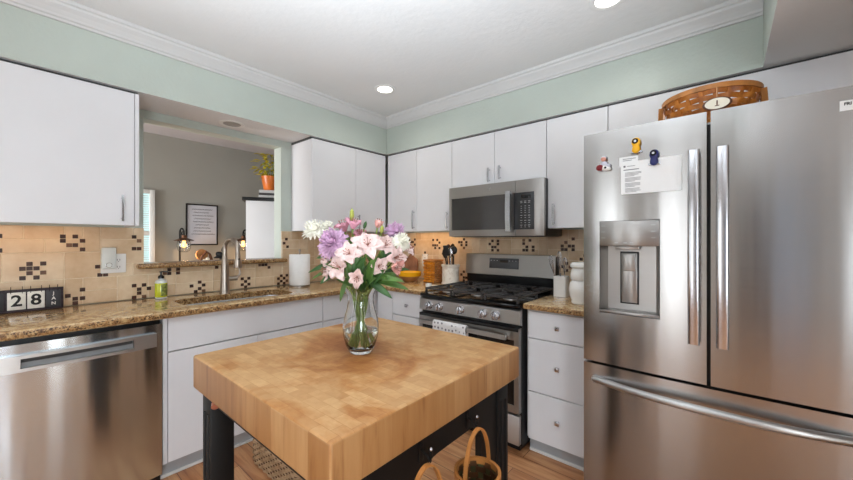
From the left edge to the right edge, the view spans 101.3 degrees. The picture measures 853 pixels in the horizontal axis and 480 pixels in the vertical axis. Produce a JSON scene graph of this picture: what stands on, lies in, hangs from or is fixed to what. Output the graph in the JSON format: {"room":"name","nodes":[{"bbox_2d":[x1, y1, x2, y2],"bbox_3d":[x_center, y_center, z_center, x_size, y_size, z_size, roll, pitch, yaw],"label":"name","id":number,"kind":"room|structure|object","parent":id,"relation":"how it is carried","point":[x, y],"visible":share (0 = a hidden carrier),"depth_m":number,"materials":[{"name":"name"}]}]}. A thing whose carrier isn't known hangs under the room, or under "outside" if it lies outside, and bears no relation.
{"room":"kitchen","nodes":[
{"label":"kitchen","id":0,"kind":"room"},
{"bbox_2d":[0,109,384,305],"bbox_3d":[-2.163,0.046,1.979,0.120,2.475,5.400,0,0,41],"label":"wall","id":1,"kind":"structure","parent":0,"point":[282,150],"depth_m":2.81,"materials":[{"name":"green paint"}]},
{"bbox_2d":[0,59,138,226],"bbox_3d":[-2.000,-0.468,1.796,0.363,0.764,0.774,0,0,41],"label":"upper cabinet","id":2,"kind":"object","parent":1,"relation":"attached to","point":[69,145],"visible":1,"depth_m":1.77,"materials":[{"name":"white laminate"}]},
{"bbox_2d":[0,225,384,305],"bbox_3d":[-1.408,0.142,2.760,0.012,0.453,2.929,0,0,41],"label":"tile backsplash","id":3,"kind":"structure","parent":1,"relation":"attached to","point":[69,257],"depth_m":2.11,"materials":[{"name":"beige tile"}]},
{"bbox_2d":[101,254,125,273],"bbox_3d":[-1.921,0.138,2.149,0.007,0.117,0.117,0,0,41],"label":"switch plate","id":4,"kind":"object","parent":3,"relation":"attached to","point":[120,258],"visible":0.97,"depth_m":2.17,"materials":[{"name":"white plastic"}]},
{"bbox_2d":[101,247,115,268],"bbox_3d":[-1.923,0.104,2.118,0.029,0.130,0.067,0,0,41],"label":"plug","id":5,"kind":"object","parent":4,"relation":"attached to","point":[108,254],"visible":1,"depth_m":2.11,"materials":[{"name":"plastic"}]},
{"bbox_2d":[136,258,287,268],"bbox_3d":[-1.581,0.162,2.655,0.237,0.032,0.993,0,0,41],"label":"granite ledge","id":6,"kind":"object","parent":1,"relation":"attached to","point":[167,264],"visible":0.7,"depth_m":2.49,"materials":[{"name":"brown stone"}]},
{"bbox_2d":[291,137,384,232],"bbox_3d":[-0.771,-0.469,3.235,0.363,0.763,0.819,0,0,41],"label":"upper cabinet","id":7,"kind":"object","parent":1,"relation":"attached to","point":[329,179],"visible":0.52,"depth_m":3.02,"materials":[{"name":"white laminate"}]},
{"bbox_2d":[143,132,273,261],"bbox_3d":[-3.657,0.046,3.255,0.150,2.475,5.400,0,0,41],"label":"wall","id":8,"kind":"structure","parent":0,"point":[180,172],"depth_m":4.17,"materials":[{"name":"grey paint"}]},
{"bbox_2d":[143,189,154,261],"bbox_3d":[-3.122,-0.016,3.735,0.040,1.090,0.355,0,0,41],"label":"window","id":9,"kind":"structure","parent":8,"relation":"in","point":[148,195],"depth_m":3.83,"materials":[{"name":"white glass"}]},
{"bbox_2d":[186,203,217,244],"bbox_3d":[-2.710,-0.196,4.229,0.024,0.490,0.338,0,0,41],"label":"framed sign","id":10,"kind":"object","parent":8,"relation":"attached to","point":[201,220],"visible":0.98,"depth_m":4.23,"materials":[{"name":"paper"}]},
{"bbox_2d":[160,430,583,479],"bbox_3d":[-1.205,1.314,1.161,6.800,0.060,5.600,0,0,41],"label":"floor","id":11,"kind":"structure","parent":0,"point":[525,464],"depth_m":1.99,"materials":[{"name":"laminate"}]},
{"bbox_2d":[0,320,161,479],"bbox_3d":[-1.799,0.850,1.787,0.643,0.868,0.608,0,0,41],"label":"dishwasher","id":12,"kind":"object","parent":11,"relation":"on","point":[84,404],"visible":1,"depth_m":1.60,"materials":[{"name":"silver metal"}]},
{"bbox_2d":[160,297,321,478],"bbox_3d":[-1.306,0.847,2.411,0.598,0.874,0.965,0,0,41],"label":"base cabinet","id":13,"kind":"object","parent":11,"relation":"on","point":[184,337],"visible":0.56,"depth_m":1.97,"materials":[{"name":"white laminate"}]},
{"bbox_2d":[0,276,460,341],"bbox_3d":[-0.977,0.389,2.392,1.145,0.038,2.929,0,0,41],"label":"countertop","id":14,"kind":"structure","parent":13,"relation":"on","point":[21,325],"depth_m":1.94,"materials":[{"name":"stone"}]},
{"bbox_2d":[0,284,62,313],"bbox_3d":[-2.108,0.303,1.841,0.052,0.133,0.274,0,0,41],"label":"calendar","id":15,"kind":"object","parent":14,"relation":"on","point":[35,299],"visible":1,"depth_m":1.84,"materials":[{"name":"wood"}]},
{"bbox_2d":[155,271,168,298],"bbox_3d":[-1.704,0.281,2.247,0.065,0.176,0.065,0,0,22],"label":"soap dispenser","id":16,"kind":"object","parent":14,"relation":"on","point":[161,283],"visible":1,"depth_m":2.23,"materials":[{"name":"plastic"}]},
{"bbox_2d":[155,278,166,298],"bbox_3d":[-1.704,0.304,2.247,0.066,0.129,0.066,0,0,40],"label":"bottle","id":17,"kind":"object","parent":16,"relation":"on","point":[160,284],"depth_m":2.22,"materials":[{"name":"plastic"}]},
{"bbox_2d":[186,295,274,304],"bbox_3d":[-1.261,0.494,2.342,0.334,0.172,0.699,0,0,41],"label":"sink","id":18,"kind":"object","parent":14,"relation":"in","point":[263,295],"visible":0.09,"depth_m":2.45,"materials":[{"name":"metal"}]},
{"bbox_2d":[220,237,241,293],"bbox_3d":[-1.382,0.172,2.471,0.138,0.395,0.168,0,0,-30],"label":"kitchen faucet","id":19,"kind":"object","parent":14,"relation":"on","point":[225,279],"visible":1,"depth_m":2.47,"materials":[{"name":"silver metal"}]},
{"bbox_2d":[289,249,309,286],"bbox_3d":[-1.044,0.218,2.881,0.164,0.303,0.164,0,0,41],"label":"paper towel holder","id":20,"kind":"object","parent":14,"relation":"on","point":[299,264],"visible":1,"depth_m":2.81,"materials":[{"name":"white paper"}]},
{"bbox_2d":[398,271,421,281],"bbox_3d":[-0.154,0.326,3.222,0.220,0.087,0.220,0,0,41],"label":"serving bowl","id":21,"kind":"object","parent":14,"relation":"on","point":[409,276],"visible":0.93,"depth_m":3.15,"materials":[{"name":"yellow ceramic"}]},
{"bbox_2d":[404,246,417,270],"bbox_3d":[-0.157,0.209,3.562,0.185,0.315,0.056,0,0,41],"label":"cutting board","id":22,"kind":"object","parent":14,"relation":"on","point":[411,263],"visible":0.61,"depth_m":3.54,"materials":[{"name":"brown wood"}]},
{"bbox_2d":[423,259,442,282],"bbox_3d":[0.061,0.268,3.151,0.136,0.204,0.130,0,0,41],"label":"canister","id":23,"kind":"object","parent":14,"relation":"on","point":[432,268],"visible":0.94,"depth_m":3.11,"materials":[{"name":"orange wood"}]},
{"bbox_2d":[441,264,459,283],"bbox_3d":[0.208,0.284,3.028,0.162,0.169,0.162,0,0,41],"label":"utensil crock","id":24,"kind":"object","parent":14,"relation":"on","point":[450,273],"visible":0.84,"depth_m":2.96,"materials":[{"name":"white ceramic"}]},
{"bbox_2d":[443,245,449,264],"bbox_3d":[0.176,0.193,3.014,0.065,0.312,0.032,0,0,41],"label":"slotted spatula","id":25,"kind":"object","parent":24,"relation":"in","point":[446,247],"visible":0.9,"depth_m":3.00,"materials":[{"name":"black plastic"}]},
{"bbox_2d":[449,248,452,264],"bbox_3d":[0.203,0.202,2.997,0.043,0.292,0.033,0,0,6],"label":"spoon","id":26,"kind":"object","parent":24,"relation":"in","point":[450,249],"visible":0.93,"depth_m":2.99,"materials":[{"name":"silver metal"}]},
{"bbox_2d":[451,246,456,264],"bbox_3d":[0.234,0.195,2.995,0.068,0.307,0.037,0,0,41],"label":"ladle","id":27,"kind":"object","parent":24,"relation":"in","point":[454,249],"visible":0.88,"depth_m":2.98,"materials":[{"name":"black plastic"}]},
{"bbox_2d":[242,197,273,258],"bbox_3d":[-1.646,0.416,3.895,0.675,1.735,0.480,0,0,-22],"label":"tall cabinet","id":28,"kind":"object","parent":11,"relation":"on","point":[259,210],"visible":0.31,"depth_m":3.63,"materials":[{"name":"white laminate"}]},
{"bbox_2d":[259,195,273,197],"bbox_3d":[-1.683,-0.466,3.751,0.200,0.028,0.150,0,0,-21],"label":"book","id":29,"kind":"object","parent":28,"relation":"on","point":[265,196],"visible":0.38,"depth_m":3.67,"materials":[{"name":"white paper"}]},
{"bbox_2d":[259,193,273,195],"bbox_3d":[-1.683,-0.492,3.751,0.195,0.024,0.145,0,0,-21],"label":"book","id":30,"kind":"object","parent":29,"relation":"on","point":[271,194],"visible":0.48,"depth_m":3.68,"materials":[{"name":"white paper"}]},
{"bbox_2d":[259,190,273,192],"bbox_3d":[-1.683,-0.520,3.751,0.190,0.030,0.145,0,0,-21],"label":"book","id":31,"kind":"object","parent":30,"relation":"on","point":[260,191],"visible":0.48,"depth_m":3.67,"materials":[{"name":"white paper"}]},
{"bbox_2d":[249,153,273,189],"bbox_3d":[-1.686,-0.738,3.758,0.371,0.401,0.377,0,0,41],"label":"potted plant","id":32,"kind":"object","parent":31,"relation":"on","point":[267,180],"visible":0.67,"depth_m":3.69,"materials":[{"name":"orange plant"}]},
{"bbox_2d":[253,438,302,479],"bbox_3d":[-0.708,1.145,2.012,0.526,0.275,0.376,0,0,41],"label":"wicker box","id":33,"kind":"object","parent":11,"relation":"on","point":[271,465],"visible":0.11,"depth_m":1.90,"materials":[{"name":"beige wicker"}]},
{"bbox_2d":[321,290,377,327],"bbox_3d":[-0.612,0.847,3.224,0.598,0.874,1.171,0,0,41],"label":"base cabinet","id":34,"kind":"object","parent":11,"relation":"on","point":[333,309],"visible":0.08,"depth_m":2.66,"materials":[{"name":"white laminate"}]},
{"bbox_2d":[193,317,518,479],"bbox_3d":[-0.216,0.827,1.181,0.766,0.914,0.773,0,0,41],"label":"kitchen island","id":35,"kind":"object","parent":11,"relation":"on","point":[326,411],"visible":0.98,"depth_m":0.95,"materials":[{"name":"brown wood"}]},
{"bbox_2d":[343,287,378,354],"bbox_3d":[-0.219,0.263,1.167,0.119,0.213,0.119,0,0,41],"label":"glass vase","id":36,"kind":"object","parent":35,"relation":"on","point":[360,321],"visible":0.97,"depth_m":1.12,"materials":[{"name":"glass"}]},
{"bbox_2d":[302,219,328,239],"bbox_3d":[-0.323,0.132,1.181,0.201,0.414,0.083,0,0,4],"label":"chrysanthemum","id":37,"kind":"object","parent":36,"relation":"in","point":[314,229],"visible":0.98,"depth_m":1.17,"materials":[{"name":"white plant"}]},
{"bbox_2d":[308,256,349,300],"bbox_3d":[-0.297,0.175,1.163,0.180,0.327,0.134,0,0,41],"label":"stem","id":38,"kind":"object","parent":36,"relation":"in","point":[343,288],"visible":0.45,"depth_m":1.12,"materials":[{"name":"green plant"}]},
{"bbox_2d":[317,227,348,262],"bbox_3d":[-0.264,0.151,1.115,0.159,0.392,0.093,0,0,-23],"label":"chrysanthemum","id":39,"kind":"object","parent":36,"relation":"in","point":[331,240],"visible":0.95,"depth_m":1.09,"materials":[{"name":"purple plant"}]},
{"bbox_2d":[320,259,350,289],"bbox_3d":[-0.269,0.202,1.134,0.145,0.289,0.057,0,0,-8],"label":"flower","id":40,"kind":"object","parent":36,"relation":"in","point":[325,271],"visible":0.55,"depth_m":1.12,"materials":[{"name":"pink plant"}]},
{"bbox_2d":[322,220,351,289],"bbox_3d":[-0.281,0.135,1.192,0.192,0.416,0.058,0,0,22],"label":"chrysanthemum","id":41,"kind":"object","parent":36,"relation":"in","point":[327,224],"visible":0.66,"depth_m":1.20,"materials":[{"name":"white plant"}]},
{"bbox_2d":[320,257,356,289],"bbox_3d":[-0.280,0.195,1.155,0.140,0.303,0.044,0,0,-8],"label":"flower","id":42,"kind":"object","parent":36,"relation":"in","point":[322,259],"visible":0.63,"depth_m":1.15,"materials":[{"name":"pink plant"}]},
{"bbox_2d":[333,219,349,242],"bbox_3d":[-0.260,0.134,1.180,0.104,0.417,0.059,0,0,3],"label":"flower","id":43,"kind":"object","parent":36,"relation":"in","point":[343,225],"visible":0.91,"depth_m":1.17,"materials":[{"name":"pink plant"}]},
{"bbox_2d":[326,255,357,289],"bbox_3d":[-0.267,0.190,1.133,0.072,0.306,0.140,0,0,15],"label":"flower","id":44,"kind":"object","parent":36,"relation":"in","point":[335,262],"visible":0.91,"depth_m":1.09,"materials":[{"name":"pink plant"}]},
{"bbox_2d":[334,241,362,263],"bbox_3d":[-0.216,0.169,1.109,0.089,0.340,0.138,0,0,28],"label":"flower","id":45,"kind":"object","parent":36,"relation":"in","point":[348,252],"visible":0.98,"depth_m":1.07,"materials":[{"name":"pink plant"}]},
{"bbox_2d":[350,208,353,243],"bbox_3d":[-0.227,0.114,1.158,0.069,0.450,0.030,0,0,41],"label":"bud","id":46,"kind":"object","parent":36,"relation":"in","point":[351,210],"visible":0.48,"depth_m":1.16,"materials":[{"name":"plant"}]},
{"bbox_2d":[345,217,360,289],"bbox_3d":[-0.225,0.134,1.160,0.071,0.426,0.064,0,0,41],"label":"flower","id":47,"kind":"object","parent":36,"relation":"in","point":[354,223],"visible":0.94,"depth_m":1.16,"materials":[{"name":"pink plant"}]},
{"bbox_2d":[348,268,362,288],"bbox_3d":[-0.219,0.217,1.121,0.047,0.267,0.127,0,0,-2],"label":"flower","id":48,"kind":"object","parent":36,"relation":"in","point":[356,278],"visible":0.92,"depth_m":1.07,"materials":[{"name":"pink plant"}]},
{"bbox_2d":[353,229,366,289],"bbox_3d":[-0.226,0.149,1.168,0.053,0.380,0.041,0,0,41],"label":"flower","id":49,"kind":"object","parent":36,"relation":"in","point":[357,232],"visible":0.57,"depth_m":1.17,"materials":[{"name":"pink plant"}]},
{"bbox_2d":[337,250,387,291],"bbox_3d":[-0.182,0.166,1.144,0.159,0.355,0.151,0,0,20],"label":"stem","id":50,"kind":"object","parent":36,"relation":"in","point":[367,271],"visible":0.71,"depth_m":1.10,"materials":[{"name":"green plant"}]},
{"bbox_2d":[361,222,366,257],"bbox_3d":[-0.207,0.138,1.163,0.017,0.410,0.050,0,0,10],"label":"bud","id":51,"kind":"object","parent":36,"relation":"in","point":[365,223],"visible":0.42,"depth_m":1.16,"materials":[{"name":"green plant"}]},
{"bbox_2d":[351,232,384,264],"bbox_3d":[-0.206,0.155,1.117,0.144,0.368,0.086,0,0,41],"label":"flower","id":52,"kind":"object","parent":36,"relation":"in","point":[367,243],"visible":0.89,"depth_m":1.10,"materials":[{"name":"pink plant"}]},
{"bbox_2d":[344,234,395,289],"bbox_3d":[-0.206,0.161,1.191,0.234,0.372,0.082,0,0,-2],"label":"stem","id":53,"kind":"object","parent":36,"relation":"in","point":[349,238],"visible":0.09,"depth_m":1.22,"materials":[{"name":"green plant"}]},
{"bbox_2d":[370,218,383,259],"bbox_3d":[-0.189,0.137,1.174,0.091,0.427,0.029,0,0,-2],"label":"flower","id":54,"kind":"object","parent":36,"relation":"in","point":[378,223],"visible":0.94,"depth_m":1.17,"materials":[{"name":"pink plant"}]},
{"bbox_2d":[367,257,387,289],"bbox_3d":[-0.191,0.201,1.134,0.147,0.300,0.054,0,0,41],"label":"flower","id":55,"kind":"object","parent":36,"relation":"in","point":[380,264],"visible":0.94,"depth_m":1.10,"materials":[{"name":"pink plant"}]},
{"bbox_2d":[376,225,383,252],"bbox_3d":[-0.192,0.147,1.160,0.114,0.399,0.039,0,0,12],"label":"bud","id":56,"kind":"object","parent":36,"relation":"in","point":[381,227],"visible":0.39,"depth_m":1.13,"materials":[{"name":"plant"}]},
{"bbox_2d":[365,260,403,289],"bbox_3d":[-0.155,0.205,1.123,0.170,0.292,0.045,0,0,18],"label":"flower","id":57,"kind":"object","parent":36,"relation":"in","point":[400,264],"visible":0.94,"depth_m":1.11,"materials":[{"name":"pink plant"}]},
{"bbox_2d":[365,221,404,285],"bbox_3d":[-0.145,0.140,1.184,0.164,0.421,0.070,0,0,-25],"label":"chrysanthemum","id":58,"kind":"object","parent":36,"relation":"in","point":[394,228],"visible":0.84,"depth_m":1.19,"materials":[{"name":"purple plant"}]},
{"bbox_2d":[376,235,395,257],"bbox_3d":[-0.161,0.161,1.134,0.131,0.364,0.069,0,0,13],"label":"flower","id":59,"kind":"object","parent":36,"relation":"in","point":[387,240],"visible":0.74,"depth_m":1.13,"materials":[{"name":"pink plant"}]},
{"bbox_2d":[365,265,408,298],"bbox_3d":[-0.146,0.203,1.118,0.178,0.294,0.082,0,0,6],"label":"stem","id":60,"kind":"object","parent":36,"relation":"in","point":[392,281],"visible":0.56,"depth_m":1.10,"materials":[{"name":"green plant"}]},
{"bbox_2d":[368,232,410,288],"bbox_3d":[-0.134,0.154,1.154,0.165,0.369,0.069,0,0,-3],"label":"chrysanthemum","id":61,"kind":"object","parent":36,"relation":"in","point":[402,240],"visible":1,"depth_m":1.15,"materials":[{"name":"white plant"}]},
{"bbox_2d":[372,246,407,288],"bbox_3d":[-0.159,0.181,1.132,0.189,0.332,0.073,0,0,12],"label":"flower","id":62,"kind":"object","parent":36,"relation":"in","point":[397,254],"visible":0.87,"depth_m":1.12,"materials":[{"name":"pink plant"}]},
{"bbox_2d":[370,242,413,288],"bbox_3d":[-0.128,0.167,1.175,0.176,0.352,0.059,0,0,-6],"label":"flower","id":63,"kind":"object","parent":36,"relation":"in","point":[410,250],"visible":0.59,"depth_m":1.18,"materials":[{"name":"pink plant"}]},
{"bbox_2d":[454,427,500,479],"bbox_3d":[0.140,0.641,0.962,0.128,0.252,0.128,0,0,41],"label":"basket","id":64,"kind":"object","parent":35,"relation":"hanging from","point":[461,469],"visible":1,"depth_m":1.00,"materials":[{"name":"brown wicker"}]},
{"bbox_2d":[378,291,422,325],"bbox_3d":[-0.018,0.847,3.047,0.530,0.874,0.664,0,0,41],"label":"base cabinet","id":65,"kind":"object","parent":11,"relation":"on","point":[403,307],"visible":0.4,"depth_m":2.81,"materials":[{"name":"white laminate"}]},
{"bbox_2d":[419,253,558,450],"bbox_3d":[0.453,0.696,2.576,0.808,1.176,0.766,0,0,41],"label":"gas range","id":66,"kind":"object","parent":11,"relation":"on","point":[491,300],"visible":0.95,"depth_m":2.38,"materials":[{"name":"silver metal"}]},
{"bbox_2d":[432,319,467,335],"bbox_3d":[0.156,0.698,2.337,0.276,0.312,0.043,0,0,41],"label":"dish towel","id":67,"kind":"object","parent":66,"relation":"hanging from","point":[440,325],"visible":0.19,"depth_m":2.32,"materials":[{"name":"white fabric"}]},
{"bbox_2d":[420,287,551,308],"bbox_3d":[0.463,0.393,2.579,0.795,0.023,0.647,0,0,40],"label":"cooktop","id":68,"kind":"object","parent":66,"relation":"in","point":[435,295],"depth_m":2.36,"materials":[{"name":"black metal"}]},
{"bbox_2d":[527,309,585,470],"bbox_3d":[0.949,0.847,2.221,0.392,0.874,0.664,0,0,41],"label":"base cabinet","id":69,"kind":"object","parent":11,"relation":"on","point":[555,341],"visible":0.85,"depth_m":2.00,"materials":[{"name":"white laminate"}]},
{"bbox_2d":[523,294,583,316],"bbox_3d":[0.952,0.389,2.221,0.402,0.038,0.684,0,0,41],"label":"countertop","id":70,"kind":"structure","parent":69,"relation":"on","point":[552,304],"depth_m":2.03,"materials":[{"name":"stone"}]},
{"bbox_2d":[553,275,569,296],"bbox_3d":[0.904,0.301,2.345,0.084,0.136,0.084,0,0,41],"label":"jar","id":71,"kind":"object","parent":70,"relation":"on","point":[561,283],"visible":0.98,"depth_m":2.31,"materials":[{"name":"white ceramic"}]},
{"bbox_2d":[548,256,554,275],"bbox_3d":[0.862,0.229,2.369,0.071,0.260,0.030,0,0,41],"label":"wire whisk","id":72,"kind":"object","parent":71,"relation":"in","point":[549,257],"visible":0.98,"depth_m":2.37,"materials":[{"name":"silver metal"}]},
{"bbox_2d":[557,251,561,275],"bbox_3d":[0.899,0.214,2.360,0.037,0.290,0.030,0,0,41],"label":"wire whisk","id":73,"kind":"object","parent":71,"relation":"in","point":[560,257],"visible":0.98,"depth_m":2.35,"materials":[{"name":"silver metal"}]},
{"bbox_2d":[563,258,566,275],"bbox_3d":[0.917,0.234,2.316,0.030,0.250,0.038,0,0,41],"label":"wire whisk","id":74,"kind":"object","parent":71,"relation":"in","point":[564,267],"visible":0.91,"depth_m":2.32,"materials":[{"name":"silver metal"}]},
{"bbox_2d":[569,262,583,304],"bbox_3d":[0.917,0.245,2.071,0.140,0.247,0.140,0,0,41],"label":"cookie jar","id":75,"kind":"object","parent":70,"relation":"on","point":[576,286],"visible":0.55,"depth_m":2.03,"materials":[{"name":"white ceramic"}]},
{"bbox_2d":[584,85,852,479],"bbox_3d":[1.350,0.393,1.655,0.924,1.782,0.960,0,0,41],"label":"refrigerator","id":76,"kind":"object","parent":11,"relation":"on","point":[718,308],"visible":0.98,"depth_m":1.31,"materials":[{"name":"metal"}]},
{"bbox_2d":[596,156,610,170],"bbox_3d":[0.802,-0.350,1.585,0.064,0.069,0.023,0,0,41],"label":"magnet","id":77,"kind":"object","parent":76,"relation":"attached to","point":[603,166],"visible":1,"depth_m":1.58,"materials":[{"name":"plastic"}]},
{"bbox_2d":[619,155,637,166],"bbox_3d":[0.880,-0.347,1.524,0.072,0.042,0.001,0,0,41],"label":"paper note","id":78,"kind":"object","parent":76,"relation":"attached to","point":[630,158],"visible":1,"depth_m":1.53,"materials":[{"name":"grey paper"}]},
{"bbox_2d":[630,138,641,153],"bbox_3d":[0.894,-0.408,1.495,0.043,0.067,0.020,0,0,41],"label":"clip","id":79,"kind":"object","parent":76,"relation":"attached to","point":[635,143],"visible":1,"depth_m":1.49,"materials":[{"name":"yellow plastic"}]},
{"bbox_2d":[621,155,681,194],"bbox_3d":[0.937,-0.274,1.467,0.217,0.141,0.001,0,0,41],"label":"paper note","id":80,"kind":"object","parent":76,"relation":"attached to","point":[637,177],"visible":1,"depth_m":1.46,"materials":[{"name":"white paper"}]},
{"bbox_2d":[648,149,659,165],"bbox_3d":[0.943,-0.346,1.451,0.043,0.067,0.020,0,0,41],"label":"clip","id":81,"kind":"object","parent":76,"relation":"attached to","point":[654,153],"visible":1,"depth_m":1.44,"materials":[{"name":"blue plastic"}]},
{"bbox_2d":[658,80,768,122],"bbox_3d":[1.257,-0.559,1.554,0.353,0.154,0.363,0,0,-13],"label":"basket","id":82,"kind":"object","parent":76,"relation":"on","point":[716,101],"visible":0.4,"depth_m":1.42,"materials":[{"name":"wicker"}]},
{"bbox_2d":[840,99,852,111],"bbox_3d":[1.369,-0.436,1.113,0.073,0.033,0.001,0,0,41],"label":"label sticker","id":83,"kind":"object","parent":76,"relation":"attached to","point":[845,105],"visible":1,"depth_m":1.13,"materials":[{"name":"white paper"}]},
{"bbox_3d":[-2.503,0.784,4.176,0.390,1.000,1.600,0,0,40],"label":"console table","id":84,"kind":"object","parent":11,"relation":"on","visible":0},
{"bbox_2d":[173,228,193,260],"bbox_3d":[-2.755,0.067,3.966,0.196,0.434,0.207,0,0,41],"label":"table lamp","id":85,"kind":"object","parent":84,"relation":"on","point":[183,243],"visible":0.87,"depth_m":3.93,"materials":[{"name":"metal"}]},
{"bbox_2d":[195,249,212,259],"bbox_3d":[-2.566,0.189,4.032,0.200,0.190,0.200,0,0,41],"label":"wooden ornament","id":86,"kind":"object","parent":84,"relation":"on","point":[201,254],"visible":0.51,"depth_m":4.02,"materials":[{"name":"beige wood"}]},
{"bbox_2d":[214,247,222,259],"bbox_3d":[-2.447,0.166,4.171,0.118,0.234,0.118,0,0,-5],"label":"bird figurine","id":87,"kind":"object","parent":84,"relation":"on","point":[218,254],"visible":0.45,"depth_m":4.14,"materials":[{"name":"black metal"}]},
{"bbox_2d":[237,229,245,250],"bbox_3d":[-2.328,0.067,4.465,0.196,0.434,0.220,0,0,41],"label":"table lamp","id":88,"kind":"object","parent":84,"relation":"on","point":[242,241],"visible":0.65,"depth_m":4.41,"materials":[{"name":"metal"}]},
{"bbox_2d":[71,0,729,154],"bbox_3d":[-1.205,-1.231,1.161,6.800,0.080,5.600,0,0,41],"label":"ceiling","id":89,"kind":"structure","parent":0,"point":[427,50],"depth_m":2.03,"materials":[{"name":"paint"}]},
{"bbox_2d":[374,84,395,93],"bbox_3d":[-0.326,-1.187,2.744,0.168,0.008,0.168,0,0,41],"label":"recessed light","id":90,"kind":"object","parent":89,"relation":"in","point":[383,88],"visible":1,"depth_m":2.74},
{"bbox_2d":[589,0,623,10],"bbox_3d":[0.893,-1.187,1.723,0.168,0.008,0.168,0,0,41],"label":"recessed light","id":91,"kind":"object","parent":89,"relation":"in","point":[596,5],"visible":1,"depth_m":1.76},
{"bbox_2d":[0,0,852,163],"bbox_3d":[-0.461,-1.020,0.498,4.389,0.339,5.139,0,0,41],"label":"wall","id":92,"kind":"structure","parent":0,"point":[788,31],"depth_m":2.04,"materials":[{"name":"green paint"}]},
{"bbox_2d":[0,0,386,128],"bbox_3d":[-1.938,-1.146,1.583,0.076,0.090,4.850,0,0,41],"label":"trim","id":93,"kind":"structure","parent":92,"relation":"attached to","point":[69,12],"depth_m":2.11,"materials":[{"name":"paint"}]},
{"bbox_2d":[219,120,244,127],"bbox_3d":[-1.411,-0.847,2.540,0.168,0.008,0.168,0,0,41],"label":"recessed light","id":94,"kind":"object","parent":92,"relation":"in","point":[228,123],"visible":1,"depth_m":2.53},
{"bbox_2d":[386,0,763,128],"bbox_3d":[0.602,-1.146,2.553,2.679,0.090,0.076,0,0,41],"label":"trim","id":95,"kind":"structure","parent":92,"relation":"attached to","point":[731,12],"depth_m":2.14,"materials":[{"name":"paint"}]},
{"bbox_2d":[415,463,441,479],"bbox_3d":[-0.001,0.650,0.796,0.136,0.280,0.136,0,0,41],"label":"basket","id":96,"kind":"object","parent":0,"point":[425,466],"visible":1,"depth_m":0.80,"materials":[{"name":"brown wicker"}]},
{"bbox_2d":[385,164,583,281],"bbox_3d":[1.298,0.046,2.475,4.500,2.475,0.150,0,0,41],"label":"wall","id":97,"kind":"structure","parent":0,"point":[386,165],"depth_m":3.85,"materials":[{"name":"green paint"}]},
{"bbox_2d":[388,140,453,232],"bbox_3d":[-0.009,-0.469,3.286,0.790,0.763,0.310,0,0,41],"label":"upper cabinet","id":98,"kind":"object","parent":97,"relation":"attached to","point":[419,180],"visible":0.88,"depth_m":3.16,"materials":[{"name":"white laminate"}]},
{"bbox_2d":[385,229,583,281],"bbox_3d":[0.431,0.142,3.109,2.333,0.453,0.012,0,0,41],"label":"tile backsplash","id":99,"kind":"structure","parent":97,"relation":"attached to","point":[570,244],"depth_m":2.96,"materials":[{"name":"beige tile"}]},
{"bbox_2d":[422,254,427,265],"bbox_3d":[-0.015,0.189,3.480,0.067,0.120,0.006,0,0,41],"label":"switch plate","id":100,"kind":"object","parent":99,"relation":"attached to","point":[424,256],"visible":0.64,"depth_m":3.48,"materials":[{"name":"white plastic"}]},
{"bbox_2d":[452,119,547,187],"bbox_3d":[0.600,-0.641,2.767,0.806,0.417,0.310,0,0,41],"label":"upper cabinet","id":101,"kind":"object","parent":97,"relation":"attached to","point":[519,152],"visible":0.77,"depth_m":2.63,"materials":[{"name":"white laminate"}]},
{"bbox_2d":[449,177,561,236],"bbox_3d":[0.583,-0.231,2.717,0.794,0.399,0.385,0,0,41],"label":"microwave oven","id":102,"kind":"object","parent":101,"relation":"attached to","point":[518,208],"visible":0.98,"depth_m":2.56,"materials":[{"name":"silver metal"}]},
{"bbox_2d":[547,105,608,228],"bbox_3d":[1.054,-0.469,2.379,0.384,0.763,0.310,0,0,41],"label":"upper cabinet","id":103,"kind":"object","parent":97,"relation":"attached to","point":[566,133],"visible":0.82,"depth_m":2.31,"materials":[{"name":"white laminate"}]},
{"bbox_2d":[609,49,852,130],"bbox_3d":[1.599,-0.704,1.934,1.020,0.293,0.278,0,0,41],"label":"upper cabinet","id":104,"kind":"object","parent":97,"relation":"attached to","point":[833,70],"visible":0.37,"depth_m":1.67,"materials":[{"name":"white laminate"}]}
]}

